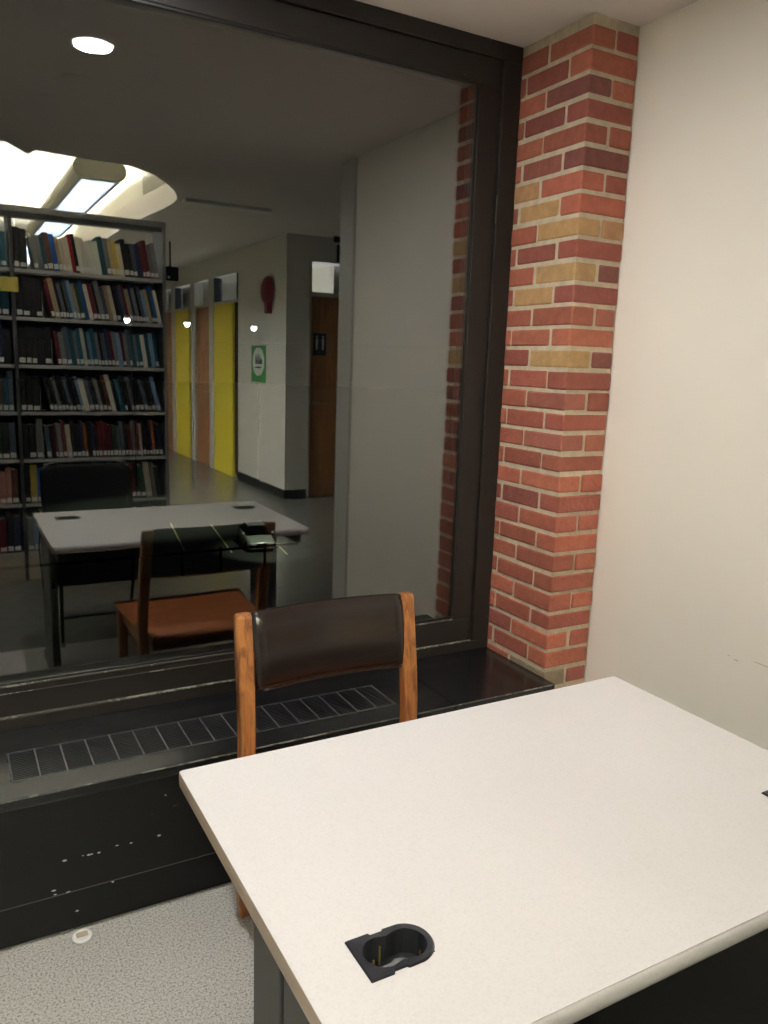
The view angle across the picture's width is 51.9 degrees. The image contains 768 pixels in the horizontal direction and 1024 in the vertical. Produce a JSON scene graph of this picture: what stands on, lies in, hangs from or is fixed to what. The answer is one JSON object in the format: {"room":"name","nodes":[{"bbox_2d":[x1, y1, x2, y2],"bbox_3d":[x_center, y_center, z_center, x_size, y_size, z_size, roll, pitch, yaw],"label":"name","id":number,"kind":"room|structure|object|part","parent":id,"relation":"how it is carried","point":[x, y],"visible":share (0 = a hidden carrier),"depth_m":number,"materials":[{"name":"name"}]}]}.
{"room":"library","nodes":[
{"label":"library","id":0,"kind":"room"},
{"bbox_2d":[0,882,253,1023],"bbox_3d":[-0.090,1.162,1.984,11.400,0.120,2.030,-4,12,-29],"label":"floor","id":1,"kind":"structure","parent":0,"point":[186,959],"depth_m":1.89,"materials":[{"name":"carpet"}]},
{"bbox_2d":[71,929,92,944],"bbox_3d":[-0.762,1.071,1.994,0.052,0.008,0.052,-4,12,-29],"label":"floor outlet","id":2,"kind":"object","parent":1,"relation":"on","point":[82,936],"depth_m":1.99,"materials":[{"name":"white plastic"}]},
{"bbox_2d":[0,647,554,949],"bbox_3d":[-2.442,0.940,1.300,6.633,0.411,0.461,-4,12,-29],"label":"radiator cover","id":3,"kind":"object","parent":1,"relation":"on","point":[97,822],"visible":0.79,"depth_m":2.09,"materials":[{"name":"black metal"}]},
{"bbox_3d":[-2.443,0.954,1.303,6.632,0.382,0.450,-4,12,-29],"label":"panel","id":4,"kind":"part","parent":3,"relation":"part of","materials":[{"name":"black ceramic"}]},
{"bbox_3d":[-2.359,1.110,1.169,6.632,0.130,0.027,-4,12,-29],"label":"kick plate","id":5,"kind":"part","parent":3,"relation":"part of","materials":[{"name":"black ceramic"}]},
{"bbox_2d":[6,685,395,782],"bbox_3d":[-0.478,0.623,2.269,1.090,0.015,0.160,-4,12,-29],"label":"grille","id":6,"kind":"object","parent":3,"relation":"attached to","point":[58,758],"depth_m":2.21,"materials":[{"name":"grey metal"}]},
{"bbox_3d":[-2.436,0.752,1.265,6.633,0.028,0.460,-4,12,-29],"label":"sill","id":7,"kind":"part","parent":3,"relation":"part of","materials":[{"name":"black stone"}]},
{"bbox_2d":[233,592,417,917],"bbox_3d":[-0.041,0.686,1.929,0.544,0.838,0.536,-4,12,-29],"label":"wooden chair","id":8,"kind":"object","parent":1,"relation":"on","point":[283,646],"visible":0.44,"depth_m":2.04,"materials":[{"name":"brown wood"}]},
{"bbox_3d":[-0.346,0.667,1.987,0.058,0.834,0.103,-4,12,-29],"label":"leg","id":9,"kind":"part","parent":8,"relation":"part of","materials":[{"name":"brown wood"}]},
{"bbox_3d":[-0.143,0.330,2.063,0.428,0.195,0.081,-4,12,-29],"label":"backrest","id":10,"kind":"part","parent":8,"relation":"part of","materials":[{"name":"black leather"}]},
{"bbox_3d":[0.059,0.639,2.210,0.058,0.834,0.103,-4,12,-29],"label":"leg","id":11,"kind":"part","parent":8,"relation":"part of","materials":[{"name":"brown wood"}]},
{"bbox_2d":[179,676,767,1023],"bbox_3d":[0.269,0.853,1.467,1.099,0.702,0.758,-4,12,-29],"label":"desk","id":12,"kind":"object","parent":1,"relation":"on","point":[596,851],"visible":1,"depth_m":1.23,"materials":[{"name":"laminate"}]},
{"bbox_3d":[0.421,0.755,1.178,0.990,0.321,0.018,-4,12,-29],"label":"modesty panel","id":13,"kind":"part","parent":12,"relation":"part of","materials":[{"name":"black metal"}]},
{"bbox_2d":[355,0,698,47],"bbox_3d":[3.170,-0.256,-4.125,11.400,0.160,15.150,-4,12,-29],"label":"ceiling","id":14,"kind":"structure","parent":0,"point":[521,23],"depth_m":2.35,"materials":[{"name":"paint"}]},
{"bbox_2d":[487,12,639,688],"bbox_3d":[0.554,-0.297,2.792,0.194,2.492,0.449,-4,12,-29],"label":"brick pillar","id":15,"kind":"structure","parent":0,"point":[578,81],"depth_m":2.60,"materials":[{"name":"red brick"}]},
{"bbox_2d":[584,0,767,749],"bbox_3d":[0.972,-0.208,2.392,0.141,2.492,1.870,-4,12,-29],"label":"wall","id":16,"kind":"structure","parent":0,"point":[679,605],"depth_m":2.33,"materials":[{"name":"beige paint"}]},
{"bbox_3d":[-2.570,-0.151,1.387,6.644,2.512,0.190,-4,12,-29],"label":"wall","id":17,"kind":"structure","parent":0,"visible":0},
{"bbox_2d":[0,0,523,731],"bbox_3d":[-1.431,-0.392,1.834,4.196,2.087,0.100,-4,12,-29],"label":"window","id":18,"kind":"structure","parent":17,"relation":"in","point":[491,69],"depth_m":2.59,"materials":[{"name":"brown metal"}]},
{"label":"outside","id":19,"kind":"structure","parent":0,"visible":0},
{"bbox_2d":[0,379,453,677],"bbox_3d":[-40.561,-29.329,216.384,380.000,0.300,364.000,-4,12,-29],"label":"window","id":20,"kind":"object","parent":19,"point":[358,478],"visible":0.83,"depth_m":67.04,"materials":[{"name":"glass"}]},
{"bbox_2d":[123,317,136,485],"bbox_3d":[-23.996,-10.327,74.739,0.870,15.838,0.500,-4,12,-29],"label":"street lamp","id":21,"kind":"object","parent":20,"relation":"on","point":[127,319],"visible":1,"depth_m":74.61,"materials":[{"name":"black metal"}]},
{"bbox_2d":[0,542,297,588],"bbox_3d":[-15.104,3.169,43.421,22.328,1.500,0.120,-4,12,-29],"label":"guard rail","id":22,"kind":"object","parent":20,"relation":"on","point":[132,557],"visible":1,"depth_m":44.37,"materials":[{"name":"black metal"}]},
{"bbox_3d":[-17.646,3.344,42.024,0.140,1.500,0.120,-4,12,-29],"label":"post","id":23,"kind":"part","parent":22,"relation":"part of","materials":[{"name":"black metal"}]},
{"bbox_3d":[-14.012,3.094,44.021,0.140,1.500,0.120,-4,12,-29],"label":"post","id":24,"kind":"part","parent":22,"relation":"part of","materials":[{"name":"black metal"}]},
{"bbox_3d":[-15.084,2.599,43.314,22.328,0.140,0.120,-4,12,-29],"label":"rail","id":25,"kind":"part","parent":22,"relation":"part of","materials":[{"name":"black metal"}]},
{"bbox_3d":[-11.609,2.928,45.341,0.140,1.500,0.120,-4,12,-29],"label":"post","id":26,"kind":"part","parent":22,"relation":"part of","materials":[{"name":"black metal"}]},
{"bbox_3d":[-9.616,2.791,46.436,0.140,1.500,0.120,-4,12,-29],"label":"post","id":27,"kind":"part","parent":22,"relation":"part of","materials":[{"name":"black metal"}]},
{"bbox_3d":[-7.213,2.625,47.757,0.140,1.500,0.120,-4,12,-29],"label":"post","id":28,"kind":"part","parent":22,"relation":"part of","materials":[{"name":"black metal"}]},
{"bbox_2d":[170,523,184,550],"bbox_3d":[-14.554,1.674,55.505,0.110,0.007,9.000,-2,11,-20],"label":"parking line","id":29,"kind":"object","parent":20,"relation":"on","point":[170,523],"visible":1,"depth_m":55.43,"materials":[{"name":"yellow paint"}]},
{"bbox_2d":[183,321,194,486],"bbox_3d":[-18.487,-10.098,74.976,0.870,15.672,0.500,-4,12,-29],"label":"street lamp","id":30,"kind":"object","parent":20,"relation":"on","point":[187,323],"visible":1,"depth_m":74.90,"materials":[{"name":"black metal"}]},
{"bbox_2d":[0,337,436,347],"bbox_3d":[2.598,-5.051,55.600,82.240,14.345,0.240,-4,12,-29],"label":"overhead wire","id":31,"kind":"object","parent":20,"relation":"on","point":[0,337],"visible":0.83,"depth_m":47.12,"materials":[{"name":"black metal"}]},
{"bbox_2d":[211,525,232,552],"bbox_3d":[-11.456,1.800,55.402,0.110,0.007,9.000,-2,11,-20],"label":"parking line","id":32,"kind":"object","parent":20,"relation":"on","point":[211,525],"visible":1,"depth_m":55.13,"materials":[{"name":"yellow paint"}]},
{"bbox_2d":[251,325,259,483],"bbox_3d":[-12.765,-10.476,78.124,0.870,15.639,0.500,-4,12,-29],"label":"street lamp","id":33,"kind":"object","parent":20,"relation":"on","point":[254,327],"visible":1,"depth_m":77.83,"materials":[{"name":"black metal"}]},
{"bbox_2d":[237,521,274,550],"bbox_3d":[-8.702,1.516,53.409,2.164,1.490,4.530,-2,11,-20],"label":"parked car","id":34,"kind":"object","parent":20,"relation":"on","point":[249,533],"visible":0.79,"depth_m":52.47,"materials":[{"name":"silver metal"}]},
{"bbox_3d":[-8.814,1.001,53.660,1.600,0.540,3.000,-2,11,-20],"label":"cabin glass","id":35,"kind":"part","parent":34,"relation":"part of","materials":[{"name":"black glass"}]}
]}

